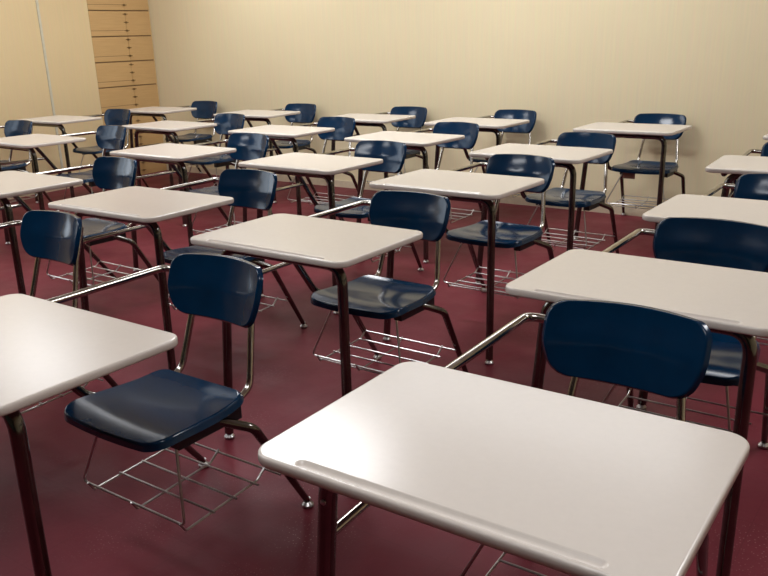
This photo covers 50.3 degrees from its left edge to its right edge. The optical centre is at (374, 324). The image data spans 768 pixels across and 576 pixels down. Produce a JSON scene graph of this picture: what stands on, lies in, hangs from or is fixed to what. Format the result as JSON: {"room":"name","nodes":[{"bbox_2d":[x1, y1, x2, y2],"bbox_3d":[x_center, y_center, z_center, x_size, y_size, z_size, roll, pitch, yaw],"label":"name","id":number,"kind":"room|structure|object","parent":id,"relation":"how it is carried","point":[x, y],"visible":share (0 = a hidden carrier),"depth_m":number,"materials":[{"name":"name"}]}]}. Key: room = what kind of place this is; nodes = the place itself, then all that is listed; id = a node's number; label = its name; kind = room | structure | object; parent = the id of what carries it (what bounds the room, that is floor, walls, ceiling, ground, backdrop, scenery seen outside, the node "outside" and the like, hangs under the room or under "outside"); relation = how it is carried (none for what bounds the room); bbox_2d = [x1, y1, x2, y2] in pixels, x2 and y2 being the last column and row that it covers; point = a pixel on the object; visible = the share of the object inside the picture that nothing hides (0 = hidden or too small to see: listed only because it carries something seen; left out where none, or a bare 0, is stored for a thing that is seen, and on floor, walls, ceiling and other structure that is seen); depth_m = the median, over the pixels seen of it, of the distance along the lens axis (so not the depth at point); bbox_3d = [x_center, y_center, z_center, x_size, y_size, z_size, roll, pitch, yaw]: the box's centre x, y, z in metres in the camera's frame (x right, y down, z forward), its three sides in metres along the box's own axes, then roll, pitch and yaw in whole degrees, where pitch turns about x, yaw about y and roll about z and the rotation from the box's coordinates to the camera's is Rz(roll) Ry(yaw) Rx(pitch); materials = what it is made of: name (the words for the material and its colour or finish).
{"room":"classroom","nodes":[
{"label":"classroom","id":0,"kind":"room"},
{"bbox_2d":[0,0,166,175],"bbox_3d":[-4.907,-1.658,4.825,0.150,2.750,9.030,12,24,34],"label":"wall","id":1,"kind":"structure","parent":0,"point":[24,88],"depth_m":7.39,"materials":[{"name":"beige paint"}]},
{"bbox_2d":[8,182,88,198],"bbox_3d":[-5.016,-0.271,4.947,0.012,0.060,8.295,12,24,34],"label":"baseboard","id":2,"kind":"structure","parent":1,"relation":"attached to","point":[87,183],"depth_m":7.62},
{"bbox_2d":[35,0,64,173],"bbox_3d":[-2.954,-2.607,7.258,0.010,2.690,0.020,12,24,34],"label":"trim","id":3,"kind":"structure","parent":1,"relation":"attached to","point":[36,1],"depth_m":7.37,"materials":[{"name":"white paint"}]},
{"bbox_2d":[87,0,166,175],"bbox_3d":[-2.451,-2.833,7.944,0.020,2.750,0.714,12,24,34],"label":"drawer cabinet","id":4,"kind":"object","parent":1,"relation":"attached to","point":[121,36],"visible":0.83,"depth_m":8.03,"materials":[{"name":"beige wood"}]},
{"bbox_2d":[0,170,767,575],"bbox_3d":[-0.781,0.552,2.522,10.180,0.120,9.330,12,24,34],"label":"floor","id":5,"kind":"structure","parent":0,"point":[267,530],"depth_m":2.89,"materials":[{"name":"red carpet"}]},
{"bbox_2d":[0,120,59,210],"bbox_3d":[-2.979,-1.154,6.270,0.610,0.728,0.940,11,23,31],"label":"student desk","id":6,"kind":"object","parent":5,"relation":"on","point":[12,127],"visible":0.7,"depth_m":6.48,"materials":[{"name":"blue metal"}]},
{"bbox_2d":[7,193,36,202],"bbox_3d":[-2.902,-1.116,6.450,0.420,0.246,0.344,12,24,34],"label":"basket","id":7,"kind":"object","parent":6,"relation":"on","point":[33,193],"depth_m":6.48,"materials":[{"name":"metal"}]},
{"bbox_2d":[0,210,117,413],"bbox_3d":[-1.308,0.070,2.658,0.610,0.728,0.940,12,24,34],"label":"student desk","id":8,"kind":"object","parent":5,"relation":"on","point":[52,235],"visible":0.59,"depth_m":2.88,"materials":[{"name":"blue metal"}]},
{"bbox_2d":[21,378,103,413],"bbox_3d":[-1.220,0.109,2.832,0.433,0.246,0.336,12,24,34],"label":"basket","id":9,"kind":"object","parent":8,"relation":"on","point":[61,395],"depth_m":2.77,"materials":[{"name":"metal"}]},
{"bbox_2d":[0,125,126,244],"bbox_3d":[-2.068,-0.960,5.641,0.610,0.728,0.940,13,24,36],"label":"student desk","id":10,"kind":"object","parent":5,"relation":"on","point":[110,137],"visible":0.67,"depth_m":5.57,"materials":[{"name":"silver metal"}]},
{"bbox_2d":[17,109,149,202],"bbox_3d":[-2.468,-1.464,7.106,0.610,0.728,0.940,12,23,33],"label":"student desk","id":11,"kind":"object","parent":5,"relation":"on","point":[120,117],"visible":0.59,"depth_m":7.02,"materials":[{"name":"silver metal"}]},
{"bbox_2d":[0,156,169,296],"bbox_3d":[-1.512,-0.397,3.998,0.610,0.728,0.940,12,24,34],"label":"student desk","id":12,"kind":"object","parent":5,"relation":"on","point":[108,172],"visible":0.68,"depth_m":4.05,"materials":[{"name":"silver metal"}]},
{"bbox_2d":[46,246,142,285],"bbox_3d":[-1.423,-0.357,4.173,0.432,0.246,0.335,12,24,34],"label":"basket","id":13,"kind":"object","parent":12,"relation":"on","point":[136,248],"depth_m":4.24,"materials":[{"name":"metal"}]},
{"bbox_2d":[0,253,313,575],"bbox_3d":[-0.608,0.281,1.999,0.610,0.728,0.940,12,24,34],"label":"student desk","id":14,"kind":"object","parent":5,"relation":"on","point":[49,348],"visible":1,"depth_m":1.97,"materials":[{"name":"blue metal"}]},
{"bbox_2d":[83,436,281,530],"bbox_3d":[-0.522,0.320,2.175,0.428,0.246,0.330,12,24,34],"label":"basket","id":15,"kind":"object","parent":14,"relation":"on","point":[187,441],"depth_m":2.16,"materials":[{"name":"metal"}]},
{"bbox_2d":[48,169,306,370],"bbox_3d":[-0.745,-0.230,3.460,0.610,0.728,0.940,12,23,33],"label":"student desk","id":16,"kind":"object","parent":5,"relation":"on","point":[145,207],"visible":0.61,"depth_m":3.25,"materials":[{"name":"silver metal"}]},
{"bbox_2d":[169,295,287,311],"bbox_3d":[-0.660,-0.191,3.636,0.426,0.246,0.331,12,24,34],"label":"basket","id":17,"kind":"object","parent":16,"relation":"on","point":[286,296],"depth_m":3.67,"materials":[{"name":"metal"}]},
{"bbox_2d":[129,101,229,190],"bbox_3d":[-1.828,-1.717,7.768,0.610,0.728,0.940,11,23,32],"label":"student desk","id":18,"kind":"object","parent":5,"relation":"on","point":[199,109],"visible":0.8,"depth_m":7.73,"materials":[{"name":"silver metal"}]},
{"bbox_2d":[122,113,244,226],"bbox_3d":[-1.347,-1.222,6.323,0.610,0.728,0.940,13,24,36],"label":"student desk","id":19,"kind":"object","parent":5,"relation":"on","point":[223,123],"visible":0.77,"depth_m":6.22,"materials":[{"name":"silver metal"}]},
{"bbox_2d":[188,164,217,187],"bbox_3d":[-1.253,-1.182,6.495,0.442,0.246,0.347,12,24,34],"label":"basket","id":20,"kind":"object","parent":19,"relation":"on","point":[215,165],"depth_m":6.61,"materials":[{"name":"metal"}]},
{"bbox_2d":[110,133,272,271],"bbox_3d":[-0.972,-0.730,4.897,0.610,0.728,0.940,12,24,35],"label":"student desk","id":21,"kind":"object","parent":5,"relation":"on","point":[240,146],"visible":0.71,"depth_m":4.77,"materials":[{"name":"silver metal"}]},
{"bbox_2d":[192,212,242,233],"bbox_3d":[-0.882,-0.691,5.072,0.435,0.246,0.338,12,24,34],"label":"basket","id":22,"kind":"object","parent":21,"relation":"on","point":[223,213],"depth_m":5.19,"materials":[{"name":"metal"}]},
{"bbox_2d":[213,103,326,202],"bbox_3d":[-0.827,-1.509,7.092,0.610,0.728,0.940,11,23,31],"label":"student desk","id":23,"kind":"object","parent":5,"relation":"on","point":[294,112],"visible":0.66,"depth_m":7.13,"materials":[{"name":"silver metal"}]},
{"bbox_2d":[228,117,362,221],"bbox_3d":[-0.465,-1.056,5.778,0.610,0.728,0.940,12,24,34],"label":"student desk","id":24,"kind":"object","parent":5,"relation":"on","point":[328,128],"visible":0.61,"depth_m":5.75,"materials":[{"name":"silver metal"}]},
{"bbox_2d":[287,178,355,204],"bbox_3d":[-0.377,-1.017,5.953,0.432,0.246,0.334,12,24,34],"label":"basket","id":25,"kind":"object","parent":24,"relation":"on","point":[316,195],"depth_m":6.02,"materials":[{"name":"metal"}]},
{"bbox_2d":[190,190,468,438],"bbox_3d":[-0.054,-0.029,2.830,0.610,0.728,0.940,12,24,34],"label":"student desk","id":26,"kind":"object","parent":5,"relation":"on","point":[398,218],"visible":0.94,"depth_m":2.72,"materials":[{"name":"silver metal"}]},
{"bbox_2d":[313,310,455,373],"bbox_3d":[0.032,0.011,3.006,0.429,0.246,0.331,12,24,34],"label":"basket","id":27,"kind":"object","parent":26,"relation":"on","point":[407,314],"depth_m":3.01,"materials":[{"name":"metal"}]},
{"bbox_2d":[238,140,423,313],"bbox_3d":[-0.156,-0.557,4.337,0.610,0.728,0.940,13,24,35],"label":"student desk","id":28,"kind":"object","parent":5,"relation":"on","point":[384,156],"visible":0.66,"depth_m":4.21,"materials":[{"name":"silver metal"}]},
{"bbox_2d":[327,216,410,261],"bbox_3d":[-0.066,-0.518,4.511,0.435,0.246,0.338,12,24,34],"label":"basket","id":29,"kind":"object","parent":28,"relation":"on","point":[340,218],"depth_m":4.53,"materials":[{"name":"metal"}]},
{"bbox_2d":[331,106,428,189],"bbox_3d":[0.101,-1.311,6.453,0.610,0.728,0.940,11,23,33],"label":"student desk","id":30,"kind":"object","parent":5,"relation":"on","point":[401,116],"visible":0.49,"depth_m":6.43,"materials":[{"name":"silver metal"}]},
{"bbox_2d":[367,161,405,183],"bbox_3d":[0.183,-1.273,6.630,0.421,0.246,0.337,12,24,34],"label":"basket","id":31,"kind":"object","parent":30,"relation":"on","point":[404,161],"depth_m":6.63,"materials":[{"name":"metal"}]},
{"bbox_2d":[344,122,481,262],"bbox_3d":[0.340,-0.871,5.185,0.610,0.728,0.940,13,24,36],"label":"student desk","id":32,"kind":"object","parent":5,"relation":"on","point":[454,135],"visible":0.48,"depth_m":5.02,"materials":[{"name":"silver metal"}]},
{"bbox_2d":[449,202,480,222],"bbox_3d":[0.432,-0.831,5.358,0.439,0.246,0.343,12,24,34],"label":"basket","id":33,"kind":"object","parent":32,"relation":"on","point":[479,204],"depth_m":5.36,"materials":[{"name":"metal"}]},
{"bbox_2d":[369,154,554,364],"bbox_3d":[0.497,-0.343,3.673,0.610,0.728,0.940,12,24,35],"label":"student desk","id":34,"kind":"object","parent":5,"relation":"on","point":[506,175],"visible":0.92,"depth_m":3.56,"materials":[{"name":"silver metal"}]},
{"bbox_2d":[443,243,523,298],"bbox_3d":[0.587,-0.303,3.848,0.435,0.246,0.338,12,24,34],"label":"basket","id":35,"kind":"object","parent":34,"relation":"on","point":[470,246],"depth_m":3.88,"materials":[{"name":"metal"}]},
{"bbox_2d":[424,109,539,221],"bbox_3d":[0.861,-1.147,5.922,0.610,0.728,0.940,12,24,35],"label":"student desk","id":36,"kind":"object","parent":5,"relation":"on","point":[506,120],"visible":0.59,"depth_m":5.89,"materials":[{"name":"silver metal"}]},
{"bbox_2d":[258,299,749,575],"bbox_3d":[0.340,0.424,1.512,0.610,0.728,0.940,12,23,33],"label":"student desk","id":37,"kind":"object","parent":5,"relation":"on","point":[569,484],"visible":1,"depth_m":1.19,"materials":[{"name":"white plastic"}]},
{"bbox_2d":[460,544,546,575],"bbox_3d":[0.424,0.463,1.689,0.424,0.246,0.334,12,24,34],"label":"basket","id":38,"kind":"object","parent":37,"relation":"on","point":[480,547],"depth_m":1.80,"materials":[{"name":"metal"}]},
{"bbox_2d":[469,132,618,284],"bbox_3d":[1.002,-0.628,4.438,0.610,0.728,0.940,13,24,35],"label":"student desk","id":39,"kind":"object","parent":5,"relation":"on","point":[571,148],"visible":0.8,"depth_m":4.40,"materials":[{"name":"silver metal"}]},
{"bbox_2d":[527,204,614,249],"bbox_3d":[1.093,-0.588,4.612,0.438,0.246,0.342,12,24,34],"label":"basket","id":40,"kind":"object","parent":39,"relation":"on","point":[592,206],"depth_m":4.57,"materials":[{"name":"metal"}]},
{"bbox_2d":[573,113,691,239],"bbox_3d":[1.738,-0.965,5.330,0.610,0.728,0.940,12,24,34],"label":"student desk","id":41,"kind":"object","parent":5,"relation":"on","point":[662,127],"visible":0.9,"depth_m":5.25,"materials":[{"name":"silver metal"}]},
{"bbox_2d":[606,174,668,208],"bbox_3d":[1.825,-0.925,5.506,0.429,0.246,0.331,12,24,34],"label":"basket","id":42,"kind":"object","parent":41,"relation":"on","point":[628,176],"depth_m":5.52,"materials":[{"name":"metal"}]},
{"bbox_2d":[505,217,767,575],"bbox_3d":[0.829,0.149,2.252,0.610,0.728,0.940,12,24,34],"label":"student desk","id":43,"kind":"object","parent":5,"relation":"on","point":[711,271],"visible":0.71,"depth_m":2.00,"materials":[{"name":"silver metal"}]},
{"bbox_2d":[602,385,767,432],"bbox_3d":[0.915,0.188,2.428,0.428,0.246,0.330,12,24,34],"label":"basket","id":44,"kind":"object","parent":43,"relation":"on","point":[629,391],"depth_m":2.49,"materials":[{"name":"metal"}]},
{"bbox_2d":[636,173,767,409],"bbox_3d":[1.387,-0.115,2.953,0.610,0.728,0.940,12,24,34],"label":"student desk","id":45,"kind":"object","parent":5,"relation":"on","point":[749,202],"visible":0.45,"depth_m":2.78,"materials":[{"name":"silver metal"}]},
{"bbox_2d":[756,337,767,345],"bbox_3d":[1.473,-0.076,3.129,0.428,0.246,0.330,12,24,34],"label":"basket","id":46,"kind":"object","parent":45,"relation":"on","point":[756,337],"depth_m":3.09,"materials":[{"name":"metal"}]},
{"bbox_2d":[705,142,767,197],"bbox_3d":[1.927,-0.440,3.827,0.610,0.728,0.940,10,23,31],"label":"student desk","id":47,"kind":"object","parent":5,"relation":"on","point":[735,165],"visible":0.48,"depth_m":3.55,"materials":[{"name":"silver metal"}]},
{"bbox_2d":[148,0,767,208],"bbox_3d":[1.837,-2.116,5.547,10.180,2.750,0.150,12,24,34],"label":"wall","id":48,"kind":"structure","parent":0,"point":[572,63],"depth_m":6.20,"materials":[{"name":"beige paint"}]},
{"bbox_2d":[167,164,650,216],"bbox_3d":[1.829,-0.825,5.933,9.880,0.060,0.012,12,24,34],"label":"baseboard","id":49,"kind":"structure","parent":48,"relation":"attached to","point":[629,211],"depth_m":7.15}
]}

